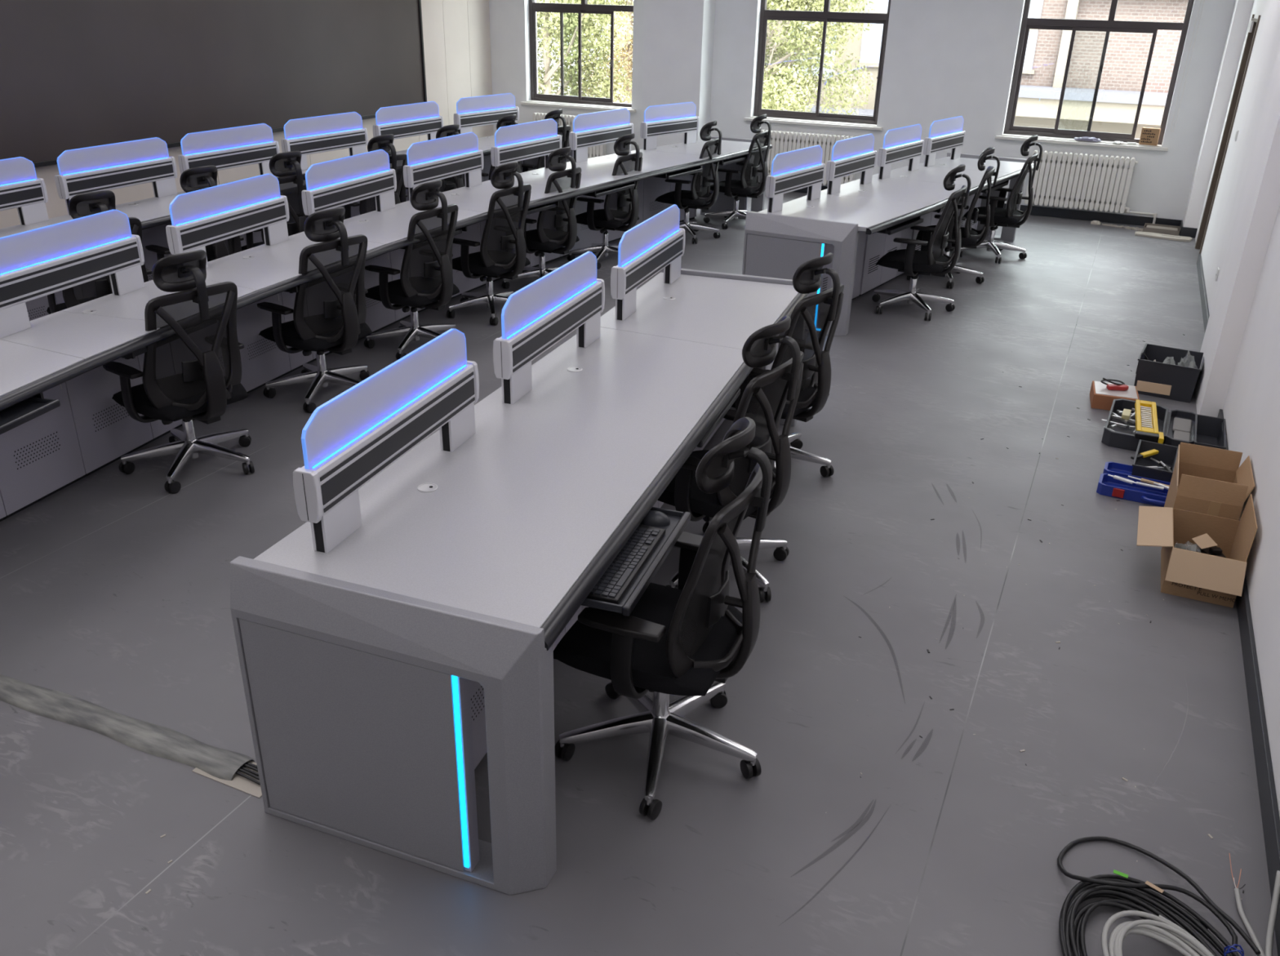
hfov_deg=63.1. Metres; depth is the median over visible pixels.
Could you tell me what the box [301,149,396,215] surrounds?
divider
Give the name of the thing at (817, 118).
window
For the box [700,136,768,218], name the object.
end panel
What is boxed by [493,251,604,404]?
divider
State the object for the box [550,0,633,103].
tree
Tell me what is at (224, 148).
divider
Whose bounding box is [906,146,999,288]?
office chair
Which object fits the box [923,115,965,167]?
divider
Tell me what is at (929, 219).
base cabinet
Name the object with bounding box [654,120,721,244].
office chair
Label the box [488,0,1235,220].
wall
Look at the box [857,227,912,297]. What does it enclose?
base cabinet
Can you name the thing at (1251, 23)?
box
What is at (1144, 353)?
cable loop
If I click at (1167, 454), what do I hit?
plastic crate
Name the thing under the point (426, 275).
office chair
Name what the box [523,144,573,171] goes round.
office chair
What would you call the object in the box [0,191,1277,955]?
floor
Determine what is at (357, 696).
end panel
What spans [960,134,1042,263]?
office chair
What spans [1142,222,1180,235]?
carton
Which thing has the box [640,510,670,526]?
mouse
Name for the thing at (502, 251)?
office chair
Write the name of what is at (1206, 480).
cardboard box
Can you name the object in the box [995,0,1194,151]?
window
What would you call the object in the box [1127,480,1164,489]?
tool
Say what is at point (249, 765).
cable bundle
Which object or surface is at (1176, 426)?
tool case
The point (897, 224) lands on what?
keyboard tray
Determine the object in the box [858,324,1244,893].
crumbs
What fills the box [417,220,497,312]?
base cabinet
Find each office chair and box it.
[46,190,151,314]
[102,249,254,493]
[145,165,244,262]
[241,151,309,251]
[257,207,372,413]
[343,133,407,219]
[364,180,459,359]
[405,124,465,192]
[446,161,531,325]
[481,114,522,180]
[501,146,581,288]
[521,109,570,172]
[553,417,772,819]
[567,133,642,269]
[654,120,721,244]
[657,315,804,601]
[703,114,771,229]
[726,252,844,476]
[871,164,971,320]
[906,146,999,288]
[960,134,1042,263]
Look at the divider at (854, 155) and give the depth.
8.16 m
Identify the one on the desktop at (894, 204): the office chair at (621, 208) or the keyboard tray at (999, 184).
the keyboard tray at (999, 184)
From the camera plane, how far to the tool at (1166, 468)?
5.13 m
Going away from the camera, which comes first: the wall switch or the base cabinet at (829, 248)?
the base cabinet at (829, 248)
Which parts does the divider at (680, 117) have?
post, acrylic panel, post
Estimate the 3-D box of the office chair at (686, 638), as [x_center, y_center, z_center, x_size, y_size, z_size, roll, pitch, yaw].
[0.100,0.342,3.018,0.616,1.125,0.638,11,27,20]
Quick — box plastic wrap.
[1112,141,1124,143]
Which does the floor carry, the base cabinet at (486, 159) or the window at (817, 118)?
the base cabinet at (486, 159)
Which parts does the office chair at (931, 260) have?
armrest, seat, armrest, frame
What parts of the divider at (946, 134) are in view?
post, acrylic panel, post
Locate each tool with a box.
[1107,474,1133,484]
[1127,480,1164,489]
[1128,475,1168,486]
[1145,466,1170,468]
[1150,457,1172,469]
[1153,482,1168,489]
[1160,461,1172,471]
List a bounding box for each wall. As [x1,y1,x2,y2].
[0,0,426,167]
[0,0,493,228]
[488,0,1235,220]
[1182,0,1279,817]
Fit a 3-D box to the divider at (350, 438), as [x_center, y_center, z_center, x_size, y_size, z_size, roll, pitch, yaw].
[-0.715,-0.152,3.080,0.070,0.390,0.943,9,26,16]
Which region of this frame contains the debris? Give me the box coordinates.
[145,337,1241,898]
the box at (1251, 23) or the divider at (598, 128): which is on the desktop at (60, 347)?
the divider at (598, 128)
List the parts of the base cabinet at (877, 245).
door, door, filler panel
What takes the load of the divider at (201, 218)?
on the desktop at (60, 347)
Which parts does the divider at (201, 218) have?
post, acrylic panel, post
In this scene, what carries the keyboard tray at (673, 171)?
on the desktop at (60, 347)
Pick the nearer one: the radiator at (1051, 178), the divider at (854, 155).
the divider at (854, 155)
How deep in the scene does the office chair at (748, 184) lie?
10.30 m
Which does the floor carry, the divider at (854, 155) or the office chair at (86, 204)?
the office chair at (86, 204)
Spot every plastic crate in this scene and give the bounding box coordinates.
[1131,439,1177,482]
[1133,343,1204,403]
[1193,413,1226,448]
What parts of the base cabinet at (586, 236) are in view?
door, door, filler panel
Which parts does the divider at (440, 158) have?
post, acrylic panel, post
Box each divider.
[0,156,48,225]
[0,209,144,338]
[54,137,177,215]
[165,173,289,267]
[177,123,279,175]
[280,111,368,170]
[293,328,479,553]
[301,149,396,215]
[373,101,443,144]
[403,132,483,202]
[453,93,519,133]
[490,118,561,168]
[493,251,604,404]
[568,108,633,162]
[610,204,685,320]
[640,102,698,150]
[764,145,825,213]
[825,133,876,195]
[877,124,924,179]
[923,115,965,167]
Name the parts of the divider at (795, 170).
post, acrylic panel, post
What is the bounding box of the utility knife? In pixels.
[1130,448,1159,459]
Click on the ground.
(540, 68)
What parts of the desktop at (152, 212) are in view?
panel, panel, edge trim, panel, panel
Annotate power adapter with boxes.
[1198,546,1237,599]
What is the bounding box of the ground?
[537,66,625,101]
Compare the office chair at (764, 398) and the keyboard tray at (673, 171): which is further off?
the keyboard tray at (673, 171)
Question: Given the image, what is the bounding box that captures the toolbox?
[1096,461,1170,506]
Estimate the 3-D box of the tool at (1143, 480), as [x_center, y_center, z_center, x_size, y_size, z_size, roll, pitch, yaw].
[2.466,0.025,4.996,0.240,0.014,0.022,20,31,34]
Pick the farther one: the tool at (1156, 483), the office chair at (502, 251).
the office chair at (502, 251)
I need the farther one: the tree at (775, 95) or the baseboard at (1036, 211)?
the tree at (775, 95)
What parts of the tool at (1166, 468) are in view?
handle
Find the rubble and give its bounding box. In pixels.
[1102,223,1143,231]
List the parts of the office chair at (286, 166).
armrest, seat, frame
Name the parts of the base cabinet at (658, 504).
door, filler panel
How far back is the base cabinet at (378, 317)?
7.04 m
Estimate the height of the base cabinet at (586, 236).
0.735 m
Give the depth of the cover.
3.25 m
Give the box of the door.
[1195,14,1261,253]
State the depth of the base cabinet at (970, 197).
9.83 m
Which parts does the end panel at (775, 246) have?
inset panel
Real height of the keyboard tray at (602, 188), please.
0.071 m
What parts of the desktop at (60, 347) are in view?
panel, panel, panel, panel, panel, panel, panel, panel, panel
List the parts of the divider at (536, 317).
post, acrylic panel, post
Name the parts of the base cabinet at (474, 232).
door, filler panel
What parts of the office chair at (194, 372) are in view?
armrest, seat, frame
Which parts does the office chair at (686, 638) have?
armrest, seat, armrest, frame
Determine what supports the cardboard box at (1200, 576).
on the floor
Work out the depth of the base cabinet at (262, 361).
6.00 m
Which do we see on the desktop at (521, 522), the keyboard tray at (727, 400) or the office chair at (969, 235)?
the keyboard tray at (727, 400)
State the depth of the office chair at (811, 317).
4.81 m
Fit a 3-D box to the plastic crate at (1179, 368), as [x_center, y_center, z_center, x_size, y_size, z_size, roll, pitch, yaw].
[3.217,-0.639,6.346,0.345,0.216,0.371,15,28,27]
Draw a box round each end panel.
[229,555,556,894]
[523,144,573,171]
[660,268,808,426]
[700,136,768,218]
[742,211,858,336]
[946,152,1026,241]
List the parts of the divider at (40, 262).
post, acrylic panel, post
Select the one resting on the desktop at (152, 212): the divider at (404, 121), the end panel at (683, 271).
the divider at (404, 121)
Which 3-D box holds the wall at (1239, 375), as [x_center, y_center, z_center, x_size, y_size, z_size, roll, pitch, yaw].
[2.607,-0.920,3.572,0.530,3.050,15.977,12,27,22]
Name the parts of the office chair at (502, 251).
armrest, seat, frame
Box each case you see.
[1101,398,1197,451]
[1134,399,1164,444]
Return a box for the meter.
[1100,377,1128,391]
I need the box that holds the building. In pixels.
[765,0,1188,138]
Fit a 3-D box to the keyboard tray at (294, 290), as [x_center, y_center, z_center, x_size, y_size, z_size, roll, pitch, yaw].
[-1.826,-1.128,5.714,0.365,0.071,0.634,12,27,22]
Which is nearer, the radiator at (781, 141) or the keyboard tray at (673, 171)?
the keyboard tray at (673, 171)
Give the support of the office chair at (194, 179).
on the floor
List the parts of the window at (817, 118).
sash, sill, sash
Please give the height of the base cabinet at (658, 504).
0.735 m
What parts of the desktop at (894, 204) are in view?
panel, panel, panel, edge trim, panel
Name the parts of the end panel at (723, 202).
inset panel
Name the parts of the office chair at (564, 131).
armrest, frame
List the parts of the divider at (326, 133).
post, acrylic panel, post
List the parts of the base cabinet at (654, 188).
door, door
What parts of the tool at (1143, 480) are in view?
handle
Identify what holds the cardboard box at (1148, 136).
on the window at (1011, 132)
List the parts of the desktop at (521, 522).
edge trim, panel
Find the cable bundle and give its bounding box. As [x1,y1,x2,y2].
[235,761,260,785]
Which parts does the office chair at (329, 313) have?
armrest, seat, frame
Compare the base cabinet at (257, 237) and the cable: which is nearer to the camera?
the cable
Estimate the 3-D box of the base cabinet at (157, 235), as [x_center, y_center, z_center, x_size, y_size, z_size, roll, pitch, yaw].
[-3.441,-1.476,7.169,0.102,0.735,1.058,11,27,20]
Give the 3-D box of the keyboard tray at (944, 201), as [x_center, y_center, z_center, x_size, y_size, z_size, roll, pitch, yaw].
[2.330,-2.195,8.255,0.415,0.071,0.656,12,27,22]
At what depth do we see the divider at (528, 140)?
8.38 m
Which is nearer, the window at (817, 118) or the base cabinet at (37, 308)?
the base cabinet at (37, 308)
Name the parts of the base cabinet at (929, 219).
door, door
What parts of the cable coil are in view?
cable coil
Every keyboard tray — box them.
[0,392,60,434]
[121,346,146,359]
[284,286,297,293]
[400,226,466,248]
[527,201,559,214]
[581,506,690,616]
[584,182,635,197]
[653,165,702,179]
[697,388,740,447]
[713,155,746,165]
[876,216,923,235]
[933,199,962,213]
[981,180,1008,193]
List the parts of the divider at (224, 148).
acrylic panel, post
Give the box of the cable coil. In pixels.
[1057,835,1260,955]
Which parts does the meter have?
tool cord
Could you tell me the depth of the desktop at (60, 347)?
5.29 m
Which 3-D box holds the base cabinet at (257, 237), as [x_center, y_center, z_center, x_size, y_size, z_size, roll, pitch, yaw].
[-3.016,-1.880,8.053,0.102,0.735,1.058,12,27,21]
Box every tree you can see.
[536,0,633,103]
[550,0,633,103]
[761,0,879,115]
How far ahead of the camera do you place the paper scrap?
4.28 m
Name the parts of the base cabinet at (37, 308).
door, filler panel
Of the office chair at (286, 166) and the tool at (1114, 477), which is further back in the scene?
the office chair at (286, 166)
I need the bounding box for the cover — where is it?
[0,674,262,798]
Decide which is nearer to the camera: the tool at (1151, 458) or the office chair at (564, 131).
the tool at (1151, 458)
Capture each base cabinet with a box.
[0,352,182,519]
[0,493,6,521]
[25,290,64,320]
[142,222,172,280]
[181,291,313,426]
[239,231,262,246]
[311,248,411,362]
[333,200,359,218]
[405,189,409,201]
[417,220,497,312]
[469,607,579,768]
[481,155,523,182]
[495,211,573,280]
[573,179,644,249]
[579,500,663,613]
[642,174,696,222]
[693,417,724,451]
[822,231,866,300]
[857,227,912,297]
[911,211,944,250]
[954,192,982,248]
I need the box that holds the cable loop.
[1135,351,1148,373]
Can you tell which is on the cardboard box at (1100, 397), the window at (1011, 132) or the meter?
the meter
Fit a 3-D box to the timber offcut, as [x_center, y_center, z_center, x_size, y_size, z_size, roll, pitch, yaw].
[5.277,-2.437,10.515,0.532,0.023,0.190,14,28,25]
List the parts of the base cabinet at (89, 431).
door, door, filler panel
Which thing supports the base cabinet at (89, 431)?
on the floor
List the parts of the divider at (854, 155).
post, acrylic panel, post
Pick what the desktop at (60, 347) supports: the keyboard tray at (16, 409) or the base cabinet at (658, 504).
the keyboard tray at (16, 409)
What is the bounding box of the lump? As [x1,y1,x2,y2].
[1090,220,1101,225]
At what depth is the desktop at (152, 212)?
6.78 m
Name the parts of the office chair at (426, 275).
armrest, seat, frame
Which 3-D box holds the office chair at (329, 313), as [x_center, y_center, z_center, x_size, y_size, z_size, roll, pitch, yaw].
[-1.781,-0.978,5.787,0.616,1.080,0.629,12,27,21]
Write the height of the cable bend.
0.114 m
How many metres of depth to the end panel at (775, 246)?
7.14 m
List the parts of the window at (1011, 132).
sash, sill, sash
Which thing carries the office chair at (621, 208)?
on the floor
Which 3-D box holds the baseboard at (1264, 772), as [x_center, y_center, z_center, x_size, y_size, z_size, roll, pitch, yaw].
[2.095,0.706,3.559,0.016,0.095,14.300,12,27,22]
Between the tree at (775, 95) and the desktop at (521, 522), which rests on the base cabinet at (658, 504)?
the desktop at (521, 522)
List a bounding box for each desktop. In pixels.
[0,135,494,237]
[0,139,772,434]
[253,272,808,650]
[758,156,1039,235]
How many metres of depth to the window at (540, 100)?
13.12 m
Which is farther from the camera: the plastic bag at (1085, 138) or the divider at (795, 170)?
the plastic bag at (1085, 138)
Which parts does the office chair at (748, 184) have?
armrest, seat, frame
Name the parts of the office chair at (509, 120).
frame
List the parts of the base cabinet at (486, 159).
door, door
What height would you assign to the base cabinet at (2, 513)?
0.735 m
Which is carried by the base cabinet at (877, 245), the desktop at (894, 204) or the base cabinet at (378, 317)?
the desktop at (894, 204)
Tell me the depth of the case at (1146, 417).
5.58 m
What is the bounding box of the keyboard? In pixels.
[586,524,665,604]
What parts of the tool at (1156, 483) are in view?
handle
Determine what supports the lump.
on the floor
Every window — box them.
[520,0,635,112]
[743,0,890,130]
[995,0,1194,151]
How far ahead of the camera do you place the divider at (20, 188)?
6.28 m
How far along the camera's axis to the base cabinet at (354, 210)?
9.00 m
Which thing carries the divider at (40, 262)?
on the desktop at (60, 347)
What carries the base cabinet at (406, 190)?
on the floor
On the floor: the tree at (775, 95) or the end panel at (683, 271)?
the end panel at (683, 271)
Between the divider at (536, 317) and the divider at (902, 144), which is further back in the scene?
the divider at (902, 144)
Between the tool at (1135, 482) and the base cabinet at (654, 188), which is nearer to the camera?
the tool at (1135, 482)
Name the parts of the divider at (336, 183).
acrylic panel, post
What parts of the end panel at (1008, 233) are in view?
inset panel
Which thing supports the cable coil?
on the floor
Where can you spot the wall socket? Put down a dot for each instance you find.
(1218, 268)
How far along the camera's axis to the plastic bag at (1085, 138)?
10.94 m
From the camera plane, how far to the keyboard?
2.90 m
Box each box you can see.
[1089,380,1171,410]
[1136,493,1257,607]
[1138,127,1160,146]
[1164,442,1254,519]
[1247,21,1253,32]
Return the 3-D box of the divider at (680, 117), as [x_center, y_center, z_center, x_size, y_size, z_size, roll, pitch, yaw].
[0.296,-3.417,10.100,0.070,0.390,0.849,20,31,34]
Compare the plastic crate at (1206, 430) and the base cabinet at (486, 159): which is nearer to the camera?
the plastic crate at (1206, 430)
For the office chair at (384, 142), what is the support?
on the floor
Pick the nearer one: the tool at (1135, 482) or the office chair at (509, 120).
the tool at (1135, 482)
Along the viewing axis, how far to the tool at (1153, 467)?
5.16 m
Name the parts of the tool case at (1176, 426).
case lid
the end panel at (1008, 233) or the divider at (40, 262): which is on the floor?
the end panel at (1008, 233)
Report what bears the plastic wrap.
on the window at (1011, 132)
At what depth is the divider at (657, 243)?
4.95 m
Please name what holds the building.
on the ground
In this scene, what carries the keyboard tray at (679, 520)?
on the desktop at (521, 522)
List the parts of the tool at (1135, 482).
handle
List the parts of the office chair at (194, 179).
armrest, frame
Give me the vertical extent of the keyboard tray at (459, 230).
0.071 m
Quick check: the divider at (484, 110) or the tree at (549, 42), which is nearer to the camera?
the divider at (484, 110)
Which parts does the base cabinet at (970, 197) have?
door, door, filler panel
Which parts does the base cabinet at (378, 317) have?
door, door, filler panel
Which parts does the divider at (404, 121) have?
acrylic panel, post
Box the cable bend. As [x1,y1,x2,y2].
[1265,870,1279,955]
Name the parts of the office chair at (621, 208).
armrest, seat, frame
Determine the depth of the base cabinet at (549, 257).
8.74 m
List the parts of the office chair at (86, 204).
armrest, seat, frame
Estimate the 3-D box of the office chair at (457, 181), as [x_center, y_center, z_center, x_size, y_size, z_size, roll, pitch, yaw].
[-1.800,-2.567,9.178,0.622,1.080,0.634,7,26,12]
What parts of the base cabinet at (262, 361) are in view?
door, filler panel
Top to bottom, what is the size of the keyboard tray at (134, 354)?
0.071 m
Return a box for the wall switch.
[1234,128,1239,141]
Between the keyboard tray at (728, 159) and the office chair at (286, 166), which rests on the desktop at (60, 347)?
the keyboard tray at (728, 159)
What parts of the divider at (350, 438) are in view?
post, acrylic panel, post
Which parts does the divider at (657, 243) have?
post, acrylic panel, post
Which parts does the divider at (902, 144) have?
post, acrylic panel, post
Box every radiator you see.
[533,112,606,158]
[760,128,857,185]
[1024,150,1157,223]
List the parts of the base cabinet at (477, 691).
door, door, filler panel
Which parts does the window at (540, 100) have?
sash, sill, sash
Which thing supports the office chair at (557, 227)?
on the floor
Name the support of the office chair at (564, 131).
on the floor
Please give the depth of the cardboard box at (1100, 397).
6.06 m
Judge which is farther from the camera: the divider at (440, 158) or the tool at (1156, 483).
the divider at (440, 158)
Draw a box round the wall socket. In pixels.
[1214,266,1219,280]
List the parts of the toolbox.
box lid, carry handle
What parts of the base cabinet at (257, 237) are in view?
door, door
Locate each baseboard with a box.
[792,186,1197,238]
[1196,253,1279,955]
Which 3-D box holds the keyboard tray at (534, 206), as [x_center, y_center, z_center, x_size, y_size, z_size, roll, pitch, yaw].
[-0.893,-1.968,7.555,0.381,0.071,0.642,12,27,22]
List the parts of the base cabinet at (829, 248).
door, filler panel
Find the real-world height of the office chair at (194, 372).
1.080 m
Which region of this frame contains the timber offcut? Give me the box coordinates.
[1134,231,1192,241]
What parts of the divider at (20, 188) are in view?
acrylic panel, post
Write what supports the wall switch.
attached to the wall at (1239, 375)
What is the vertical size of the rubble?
0.013 m
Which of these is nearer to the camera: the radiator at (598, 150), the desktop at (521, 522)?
the desktop at (521, 522)
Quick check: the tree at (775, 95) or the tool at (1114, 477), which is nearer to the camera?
the tool at (1114, 477)
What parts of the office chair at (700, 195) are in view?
armrest, seat, frame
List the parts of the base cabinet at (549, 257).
door, door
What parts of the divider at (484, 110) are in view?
post, acrylic panel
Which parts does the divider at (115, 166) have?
post, acrylic panel, post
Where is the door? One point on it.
(1251, 37)
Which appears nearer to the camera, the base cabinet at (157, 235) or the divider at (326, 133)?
the base cabinet at (157, 235)
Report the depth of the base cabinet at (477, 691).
3.11 m
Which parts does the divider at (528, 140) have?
acrylic panel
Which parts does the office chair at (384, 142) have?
armrest, frame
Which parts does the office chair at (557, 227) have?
armrest, seat, frame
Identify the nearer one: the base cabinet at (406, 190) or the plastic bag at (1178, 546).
the plastic bag at (1178, 546)
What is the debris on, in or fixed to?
on the floor
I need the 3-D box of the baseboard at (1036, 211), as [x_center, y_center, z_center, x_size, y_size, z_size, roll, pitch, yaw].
[1.830,-3.377,12.256,8.515,0.095,0.412,12,27,22]
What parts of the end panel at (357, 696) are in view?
inset panel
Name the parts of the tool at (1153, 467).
handle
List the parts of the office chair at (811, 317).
armrest, seat, frame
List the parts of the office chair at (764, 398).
armrest, seat, frame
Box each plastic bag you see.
[1073,136,1101,142]
[1173,544,1200,552]
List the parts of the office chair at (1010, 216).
seat, armrest, armrest, frame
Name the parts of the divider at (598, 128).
post, acrylic panel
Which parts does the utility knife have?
knife handle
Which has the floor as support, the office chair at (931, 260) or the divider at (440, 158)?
the office chair at (931, 260)
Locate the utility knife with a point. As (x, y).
(1151, 452)
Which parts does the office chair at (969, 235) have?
seat, armrest, frame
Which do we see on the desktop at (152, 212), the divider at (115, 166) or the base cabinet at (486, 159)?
the divider at (115, 166)
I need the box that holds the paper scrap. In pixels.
[1191,533,1217,549]
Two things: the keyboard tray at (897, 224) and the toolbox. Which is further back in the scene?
the keyboard tray at (897, 224)
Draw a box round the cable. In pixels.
[1229,853,1265,955]

